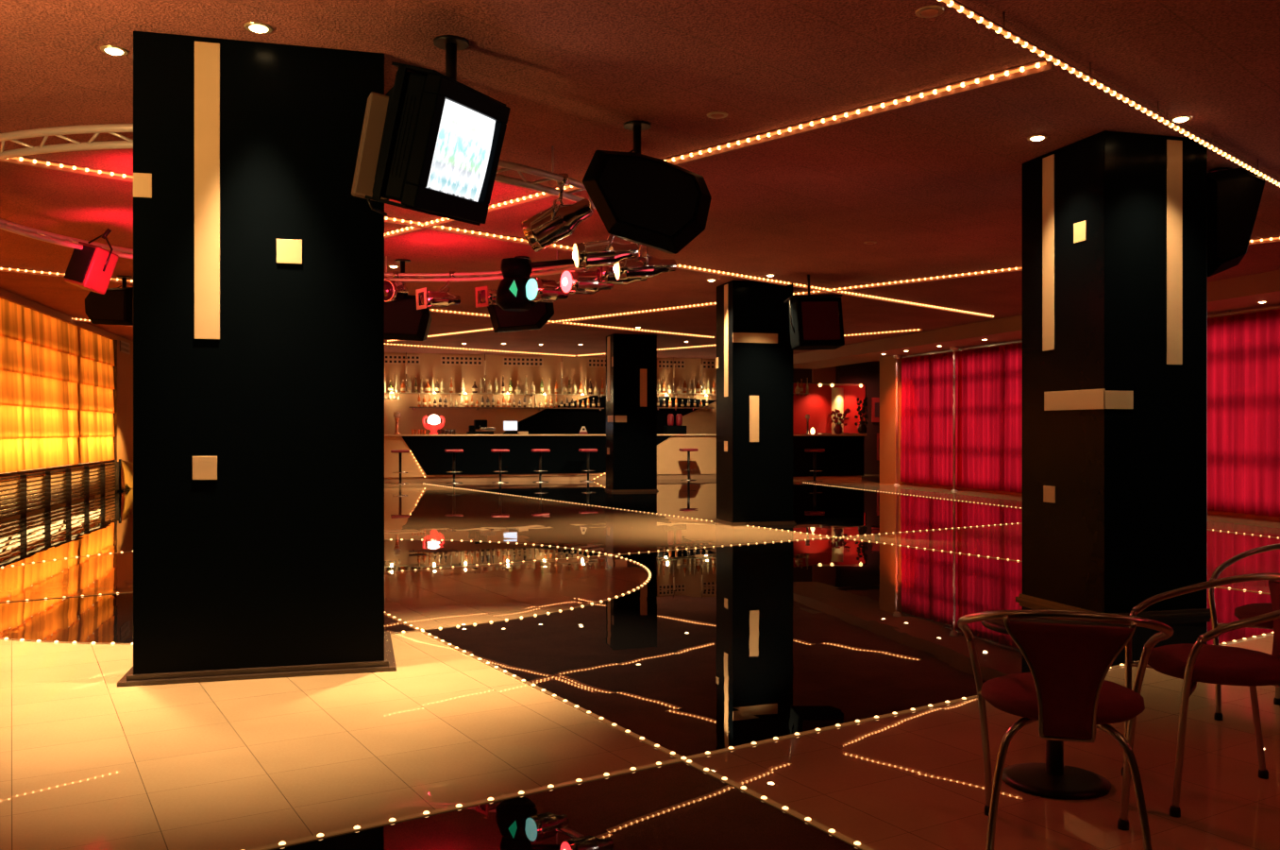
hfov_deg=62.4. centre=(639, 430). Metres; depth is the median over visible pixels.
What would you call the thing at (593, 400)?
bottle
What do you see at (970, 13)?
string
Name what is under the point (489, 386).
bottle
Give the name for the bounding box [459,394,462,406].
bottle
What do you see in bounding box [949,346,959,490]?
slim post
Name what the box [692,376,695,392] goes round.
bottle
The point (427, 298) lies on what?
lamp
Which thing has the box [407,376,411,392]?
bottle
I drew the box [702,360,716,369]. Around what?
air vent
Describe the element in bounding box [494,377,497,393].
bottle
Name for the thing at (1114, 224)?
column
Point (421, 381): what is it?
bottle
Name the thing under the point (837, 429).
flower vase
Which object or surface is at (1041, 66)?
string
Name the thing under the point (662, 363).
air vent
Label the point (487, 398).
bottle
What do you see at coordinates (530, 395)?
shelf
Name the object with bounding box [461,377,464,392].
bottle
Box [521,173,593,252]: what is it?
lamp
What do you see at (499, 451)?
bar stool
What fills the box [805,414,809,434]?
tap
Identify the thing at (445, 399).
bottle
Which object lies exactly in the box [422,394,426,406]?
bottle
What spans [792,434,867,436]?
countertop
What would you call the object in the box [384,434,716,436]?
countertop
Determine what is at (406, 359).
rod
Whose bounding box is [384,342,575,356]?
string
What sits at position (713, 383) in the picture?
bottle
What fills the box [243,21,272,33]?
recessed light
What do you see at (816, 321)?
television
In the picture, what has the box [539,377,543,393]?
bottle
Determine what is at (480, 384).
bottle
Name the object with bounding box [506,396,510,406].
bottle
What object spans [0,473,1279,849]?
floor
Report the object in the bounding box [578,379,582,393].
bottle
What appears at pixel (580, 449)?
bar stool
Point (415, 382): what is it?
bottle
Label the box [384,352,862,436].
wall
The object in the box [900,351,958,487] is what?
curtain
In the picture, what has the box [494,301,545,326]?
grille
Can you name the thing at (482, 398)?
bottle
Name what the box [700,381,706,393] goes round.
bottle
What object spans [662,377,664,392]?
bottle
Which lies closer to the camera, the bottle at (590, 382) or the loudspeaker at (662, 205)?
the loudspeaker at (662, 205)
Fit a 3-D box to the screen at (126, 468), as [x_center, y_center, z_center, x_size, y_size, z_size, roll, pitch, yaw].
[-10.890,0.920,22.448,0.120,0.660,1.327,0,0,-15]
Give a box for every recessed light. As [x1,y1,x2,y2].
[99,45,128,55]
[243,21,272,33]
[707,111,727,118]
[914,5,944,17]
[1027,134,1047,140]
[1168,115,1193,122]
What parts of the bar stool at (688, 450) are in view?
seat, column post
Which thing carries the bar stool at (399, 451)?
on the floor
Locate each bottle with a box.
[387,379,393,392]
[394,374,398,392]
[401,379,404,392]
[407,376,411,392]
[414,375,417,392]
[417,392,421,406]
[419,378,422,392]
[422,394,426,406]
[424,379,430,392]
[431,376,434,392]
[435,379,438,392]
[438,395,441,406]
[440,378,443,392]
[443,395,447,406]
[449,377,453,392]
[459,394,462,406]
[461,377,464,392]
[471,379,477,392]
[479,377,482,392]
[481,394,484,406]
[486,395,489,406]
[487,380,491,393]
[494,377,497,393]
[501,374,505,393]
[502,394,505,406]
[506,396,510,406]
[508,377,512,393]
[514,380,521,393]
[522,393,526,406]
[524,374,527,393]
[530,381,535,393]
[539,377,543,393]
[544,394,547,406]
[547,377,551,393]
[549,396,553,406]
[555,379,557,393]
[561,382,567,393]
[567,377,571,393]
[572,379,576,393]
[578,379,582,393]
[584,377,587,393]
[587,395,589,407]
[589,378,591,394]
[591,397,595,407]
[593,381,598,394]
[600,377,604,394]
[656,379,660,392]
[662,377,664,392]
[667,380,672,392]
[668,397,672,406]
[676,380,682,392]
[683,378,686,392]
[688,378,691,392]
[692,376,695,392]
[695,380,700,392]
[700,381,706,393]
[705,396,708,406]
[707,377,709,393]
[711,378,715,393]
[794,381,800,393]
[799,378,803,393]
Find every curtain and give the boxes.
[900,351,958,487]
[957,342,1021,492]
[1207,309,1279,516]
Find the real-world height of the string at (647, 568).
0.008 m
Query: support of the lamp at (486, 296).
attached to the lighting truss
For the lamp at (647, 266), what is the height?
0.544 m
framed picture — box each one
[871,397,879,421]
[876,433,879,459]
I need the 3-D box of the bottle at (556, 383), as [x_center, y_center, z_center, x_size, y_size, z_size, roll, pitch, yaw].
[-2.194,-1.146,27.761,0.094,0.374,0.090,0,0,-15]
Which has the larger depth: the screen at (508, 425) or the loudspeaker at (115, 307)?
the screen at (508, 425)
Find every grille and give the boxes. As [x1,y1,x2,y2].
[84,290,123,319]
[384,298,421,333]
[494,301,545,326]
[599,156,697,235]
[1216,176,1264,259]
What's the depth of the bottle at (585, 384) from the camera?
27.94 m
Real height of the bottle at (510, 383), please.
0.408 m
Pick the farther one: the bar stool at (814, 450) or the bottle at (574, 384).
the bottle at (574, 384)
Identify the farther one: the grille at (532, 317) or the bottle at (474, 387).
the bottle at (474, 387)
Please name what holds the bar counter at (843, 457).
on the floor
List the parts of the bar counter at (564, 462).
black panel, kick plate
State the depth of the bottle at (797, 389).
29.50 m
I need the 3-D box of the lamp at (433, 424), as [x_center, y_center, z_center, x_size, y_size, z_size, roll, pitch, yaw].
[-5.040,-0.152,25.828,0.421,0.485,0.393,0,0,27]
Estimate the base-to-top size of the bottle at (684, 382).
0.396 m
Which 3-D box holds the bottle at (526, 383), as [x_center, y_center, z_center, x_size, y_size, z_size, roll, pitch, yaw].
[-2.964,-1.199,27.552,0.077,0.479,0.074,0,0,-15]
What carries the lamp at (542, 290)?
attached to the lighting truss
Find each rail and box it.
[817,365,862,387]
[901,304,1279,357]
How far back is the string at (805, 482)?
18.53 m
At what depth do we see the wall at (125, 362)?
22.18 m
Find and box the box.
[517,431,528,434]
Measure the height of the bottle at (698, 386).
0.349 m
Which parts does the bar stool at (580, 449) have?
seat, column post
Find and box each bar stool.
[390,449,409,484]
[444,449,463,483]
[490,449,509,482]
[531,448,550,482]
[578,448,597,481]
[678,448,698,480]
[804,448,825,481]
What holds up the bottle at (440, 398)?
on the shelf at (477, 408)
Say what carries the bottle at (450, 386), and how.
on the shelf at (530, 395)
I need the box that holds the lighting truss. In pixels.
[0,123,637,282]
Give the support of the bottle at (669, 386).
on the shelf at (675, 394)
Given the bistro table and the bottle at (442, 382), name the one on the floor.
the bistro table
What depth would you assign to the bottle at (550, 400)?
27.70 m
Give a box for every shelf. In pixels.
[384,392,603,396]
[408,406,604,410]
[656,392,713,395]
[656,406,714,410]
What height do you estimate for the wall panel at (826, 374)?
0.556 m
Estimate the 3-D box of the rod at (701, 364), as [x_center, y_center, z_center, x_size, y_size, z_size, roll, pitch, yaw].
[1.680,-1.486,28.686,0.067,0.987,0.074,0,0,-15]
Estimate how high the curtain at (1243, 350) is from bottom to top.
2.825 m
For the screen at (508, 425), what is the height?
0.340 m
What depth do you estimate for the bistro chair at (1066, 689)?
2.95 m
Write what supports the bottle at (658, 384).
on the shelf at (675, 394)
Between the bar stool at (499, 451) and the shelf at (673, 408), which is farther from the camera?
the shelf at (673, 408)
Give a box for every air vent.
[119,339,130,354]
[384,353,420,364]
[440,354,482,365]
[502,356,543,366]
[588,357,606,367]
[657,359,685,369]
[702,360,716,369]
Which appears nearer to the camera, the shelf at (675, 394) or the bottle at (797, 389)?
the shelf at (675, 394)
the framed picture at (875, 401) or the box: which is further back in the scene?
the framed picture at (875, 401)
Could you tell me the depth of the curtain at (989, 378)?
20.91 m
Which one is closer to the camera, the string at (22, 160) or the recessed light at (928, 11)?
the recessed light at (928, 11)
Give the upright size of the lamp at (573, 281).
0.540 m
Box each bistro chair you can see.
[957,609,1173,849]
[1121,572,1279,817]
[1208,542,1279,720]
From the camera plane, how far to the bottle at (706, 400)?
28.83 m
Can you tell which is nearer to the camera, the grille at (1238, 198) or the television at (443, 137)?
the television at (443, 137)
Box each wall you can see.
[0,287,133,509]
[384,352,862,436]
[879,308,1279,520]
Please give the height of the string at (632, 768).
0.012 m
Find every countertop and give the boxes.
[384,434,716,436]
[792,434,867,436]
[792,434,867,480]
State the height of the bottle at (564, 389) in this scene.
0.315 m
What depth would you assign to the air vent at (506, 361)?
27.75 m
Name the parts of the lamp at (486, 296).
gel frame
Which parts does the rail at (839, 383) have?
rail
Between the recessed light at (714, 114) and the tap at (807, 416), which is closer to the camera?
the recessed light at (714, 114)
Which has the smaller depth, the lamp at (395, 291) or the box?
the lamp at (395, 291)
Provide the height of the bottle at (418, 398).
0.341 m
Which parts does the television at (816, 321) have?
casing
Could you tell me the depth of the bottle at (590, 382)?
27.96 m
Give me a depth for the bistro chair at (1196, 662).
3.52 m
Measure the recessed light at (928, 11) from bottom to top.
0.023 m
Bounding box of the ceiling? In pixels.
[0,0,1279,361]
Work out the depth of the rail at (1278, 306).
20.04 m
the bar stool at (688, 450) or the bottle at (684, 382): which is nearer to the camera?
the bar stool at (688, 450)
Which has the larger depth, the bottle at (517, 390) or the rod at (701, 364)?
the rod at (701, 364)
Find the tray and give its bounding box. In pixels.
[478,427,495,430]
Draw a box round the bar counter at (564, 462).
[384,434,716,482]
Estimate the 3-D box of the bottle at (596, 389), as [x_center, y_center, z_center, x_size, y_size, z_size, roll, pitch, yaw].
[-1.164,-1.125,28.039,0.152,0.332,0.144,0,0,-15]
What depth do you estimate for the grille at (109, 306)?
13.25 m
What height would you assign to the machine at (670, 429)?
0.520 m
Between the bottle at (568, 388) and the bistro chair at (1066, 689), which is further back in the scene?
the bottle at (568, 388)
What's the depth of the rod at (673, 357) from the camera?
28.46 m
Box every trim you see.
[792,269,1279,369]
[792,287,1279,364]
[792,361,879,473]
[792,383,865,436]
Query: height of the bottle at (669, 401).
0.259 m
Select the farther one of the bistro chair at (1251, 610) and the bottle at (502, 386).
the bottle at (502, 386)
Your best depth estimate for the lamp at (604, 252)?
8.22 m
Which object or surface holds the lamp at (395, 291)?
attached to the lighting truss
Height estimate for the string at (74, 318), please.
0.049 m
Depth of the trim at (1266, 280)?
19.89 m
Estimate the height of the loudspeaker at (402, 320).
0.953 m
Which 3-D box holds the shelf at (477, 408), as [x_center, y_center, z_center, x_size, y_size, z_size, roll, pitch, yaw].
[-3.422,-0.568,27.506,5.042,0.080,0.290,0,0,-15]
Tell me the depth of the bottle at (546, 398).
27.66 m
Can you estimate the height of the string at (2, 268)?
0.049 m
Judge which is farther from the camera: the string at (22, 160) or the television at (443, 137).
the string at (22, 160)
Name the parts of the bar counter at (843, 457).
kick plate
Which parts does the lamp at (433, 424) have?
globe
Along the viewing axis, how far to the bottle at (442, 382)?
26.95 m
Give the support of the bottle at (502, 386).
on the shelf at (530, 395)
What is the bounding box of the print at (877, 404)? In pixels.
[875,402,879,417]
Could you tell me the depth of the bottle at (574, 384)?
27.84 m
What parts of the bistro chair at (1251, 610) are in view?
leg, seat frame, armrest rail, seat, leg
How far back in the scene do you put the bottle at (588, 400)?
27.95 m
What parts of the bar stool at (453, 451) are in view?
seat, column post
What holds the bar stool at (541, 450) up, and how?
on the floor
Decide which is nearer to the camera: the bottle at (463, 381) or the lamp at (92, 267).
the lamp at (92, 267)
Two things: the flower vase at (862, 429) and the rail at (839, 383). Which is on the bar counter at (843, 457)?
the flower vase at (862, 429)
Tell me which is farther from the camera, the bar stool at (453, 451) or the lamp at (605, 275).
the bar stool at (453, 451)
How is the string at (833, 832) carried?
on the floor
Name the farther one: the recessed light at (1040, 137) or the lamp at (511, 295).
the lamp at (511, 295)
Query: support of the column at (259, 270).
on the floor
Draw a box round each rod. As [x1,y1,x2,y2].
[404,352,407,390]
[483,353,486,391]
[560,355,563,392]
[673,356,674,393]
[700,357,703,393]
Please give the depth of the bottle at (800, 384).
29.55 m
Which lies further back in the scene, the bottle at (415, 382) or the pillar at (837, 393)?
the pillar at (837, 393)
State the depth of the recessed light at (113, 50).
5.48 m
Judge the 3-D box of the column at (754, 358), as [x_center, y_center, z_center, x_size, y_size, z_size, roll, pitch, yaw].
[1.546,-0.363,14.310,0.920,3.227,0.720,0,0,-15]
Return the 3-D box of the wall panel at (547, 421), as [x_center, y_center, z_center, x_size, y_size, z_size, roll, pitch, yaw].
[-0.871,-0.286,28.340,6.237,1.294,0.028,0,0,-15]
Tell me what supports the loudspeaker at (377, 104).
attached to the television at (443, 137)
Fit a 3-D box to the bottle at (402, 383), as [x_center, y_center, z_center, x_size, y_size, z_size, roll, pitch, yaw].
[-5.991,-1.121,26.733,0.116,0.323,0.110,0,0,-15]
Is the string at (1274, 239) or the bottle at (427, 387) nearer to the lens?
the string at (1274, 239)
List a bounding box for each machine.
[466,419,495,434]
[663,413,686,434]
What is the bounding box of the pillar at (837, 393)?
[831,387,843,434]
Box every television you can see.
[364,34,510,225]
[783,274,844,350]
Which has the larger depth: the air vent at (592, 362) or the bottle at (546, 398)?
the air vent at (592, 362)
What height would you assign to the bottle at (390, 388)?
0.317 m
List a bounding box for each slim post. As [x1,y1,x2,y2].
[892,354,900,485]
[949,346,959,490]
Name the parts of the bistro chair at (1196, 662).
leg, seat frame, leg, armrest rail, seat, leg, backrest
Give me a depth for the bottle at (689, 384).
28.70 m
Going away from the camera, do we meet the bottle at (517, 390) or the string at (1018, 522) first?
the string at (1018, 522)
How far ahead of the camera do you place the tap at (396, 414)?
25.56 m
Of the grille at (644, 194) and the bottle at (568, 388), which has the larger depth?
the bottle at (568, 388)
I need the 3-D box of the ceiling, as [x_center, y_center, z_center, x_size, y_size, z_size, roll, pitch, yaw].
[2.465,-2.055,11.855,21.650,0.150,34.200,0,0,-15]
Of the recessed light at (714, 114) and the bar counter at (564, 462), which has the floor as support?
the bar counter at (564, 462)
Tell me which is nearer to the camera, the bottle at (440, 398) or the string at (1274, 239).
the string at (1274, 239)
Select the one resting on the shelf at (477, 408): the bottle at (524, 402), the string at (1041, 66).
the bottle at (524, 402)
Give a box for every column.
[117,31,396,687]
[604,333,658,491]
[713,280,796,525]
[1015,130,1211,619]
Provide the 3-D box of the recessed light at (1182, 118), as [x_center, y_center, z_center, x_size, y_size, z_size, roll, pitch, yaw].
[3.431,-1.968,6.706,0.136,0.023,0.136,0,0,-15]
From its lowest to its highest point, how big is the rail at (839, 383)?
0.770 m
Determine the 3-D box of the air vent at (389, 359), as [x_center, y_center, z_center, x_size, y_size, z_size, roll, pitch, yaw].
[-6.121,-1.810,26.923,1.028,0.240,0.023,0,0,-15]
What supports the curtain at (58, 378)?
attached to the wall at (125, 362)
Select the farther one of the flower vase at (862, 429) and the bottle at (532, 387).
the bottle at (532, 387)
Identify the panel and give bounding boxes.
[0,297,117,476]
[502,395,716,434]
[811,366,835,382]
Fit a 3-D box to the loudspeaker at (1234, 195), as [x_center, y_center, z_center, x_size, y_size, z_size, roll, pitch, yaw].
[4.383,-1.574,7.992,0.473,0.870,0.590,0,0,0]
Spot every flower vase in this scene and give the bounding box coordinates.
[828,408,850,434]
[854,397,868,433]
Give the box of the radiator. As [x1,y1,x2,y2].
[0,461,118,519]
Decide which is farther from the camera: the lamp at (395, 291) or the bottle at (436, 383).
the bottle at (436, 383)
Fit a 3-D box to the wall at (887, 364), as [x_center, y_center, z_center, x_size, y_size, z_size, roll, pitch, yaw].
[11.351,-0.365,11.747,3.950,3.230,28.750,0,0,-15]
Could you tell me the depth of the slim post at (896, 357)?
24.20 m
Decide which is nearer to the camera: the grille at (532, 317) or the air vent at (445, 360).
the grille at (532, 317)
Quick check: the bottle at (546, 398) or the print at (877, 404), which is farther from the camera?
the print at (877, 404)
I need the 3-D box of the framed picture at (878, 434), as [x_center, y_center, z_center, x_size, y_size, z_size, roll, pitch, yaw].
[6.857,0.458,30.201,0.181,0.774,0.056,0,0,-15]
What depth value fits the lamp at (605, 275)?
9.50 m
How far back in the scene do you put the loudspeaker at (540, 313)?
11.76 m
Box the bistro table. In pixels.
[980,618,1129,799]
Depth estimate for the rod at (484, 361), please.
27.14 m
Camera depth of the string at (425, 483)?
12.52 m
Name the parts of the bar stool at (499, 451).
seat, column post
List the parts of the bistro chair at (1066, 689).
leg, leg, seat, armrest rail, backrest, frame, leg, leg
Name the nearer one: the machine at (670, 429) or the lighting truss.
the lighting truss
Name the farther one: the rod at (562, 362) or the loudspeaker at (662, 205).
the rod at (562, 362)
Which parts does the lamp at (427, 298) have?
gel frame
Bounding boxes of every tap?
[393,411,400,434]
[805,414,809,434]
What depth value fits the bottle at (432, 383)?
26.90 m
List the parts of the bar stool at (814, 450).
seat, column post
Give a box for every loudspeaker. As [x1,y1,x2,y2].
[84,275,133,325]
[351,91,388,216]
[384,258,432,340]
[487,255,554,332]
[582,120,711,253]
[1207,167,1265,276]
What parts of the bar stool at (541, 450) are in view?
column post, seat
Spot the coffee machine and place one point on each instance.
(479, 424)
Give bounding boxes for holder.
[578,425,588,434]
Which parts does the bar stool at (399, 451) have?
seat, column post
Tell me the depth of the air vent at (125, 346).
22.62 m
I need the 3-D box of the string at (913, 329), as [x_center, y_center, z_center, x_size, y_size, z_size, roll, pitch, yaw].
[1.924,-1.954,24.082,0.080,0.049,10.056,0,0,-45]
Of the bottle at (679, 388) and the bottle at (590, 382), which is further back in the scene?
the bottle at (679, 388)
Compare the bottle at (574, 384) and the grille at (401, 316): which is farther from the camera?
the bottle at (574, 384)
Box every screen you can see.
[117,458,133,490]
[503,420,517,434]
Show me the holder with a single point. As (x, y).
(582, 430)
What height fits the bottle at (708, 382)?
0.425 m
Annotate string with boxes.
[0,156,993,318]
[0,266,715,338]
[0,522,1018,602]
[0,538,651,643]
[72,317,133,326]
[247,631,1273,849]
[384,58,1054,238]
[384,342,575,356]
[384,611,874,849]
[386,235,1279,342]
[424,483,1270,593]
[577,328,923,356]
[805,482,1279,538]
[937,0,1279,186]
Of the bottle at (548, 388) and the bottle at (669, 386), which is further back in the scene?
the bottle at (669, 386)
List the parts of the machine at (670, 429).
tank, tank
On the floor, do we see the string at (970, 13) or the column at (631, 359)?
the column at (631, 359)
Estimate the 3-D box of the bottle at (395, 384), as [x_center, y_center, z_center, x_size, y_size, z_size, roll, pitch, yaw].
[-6.148,-1.185,26.691,0.077,0.451,0.074,0,0,-15]
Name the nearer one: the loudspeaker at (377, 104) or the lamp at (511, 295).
the loudspeaker at (377, 104)
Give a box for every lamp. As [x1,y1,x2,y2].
[63,228,118,294]
[384,270,408,302]
[415,270,460,309]
[421,414,445,434]
[474,271,532,307]
[495,257,574,311]
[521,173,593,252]
[525,267,589,303]
[560,246,639,294]
[572,234,639,268]
[596,243,647,284]
[613,244,676,279]

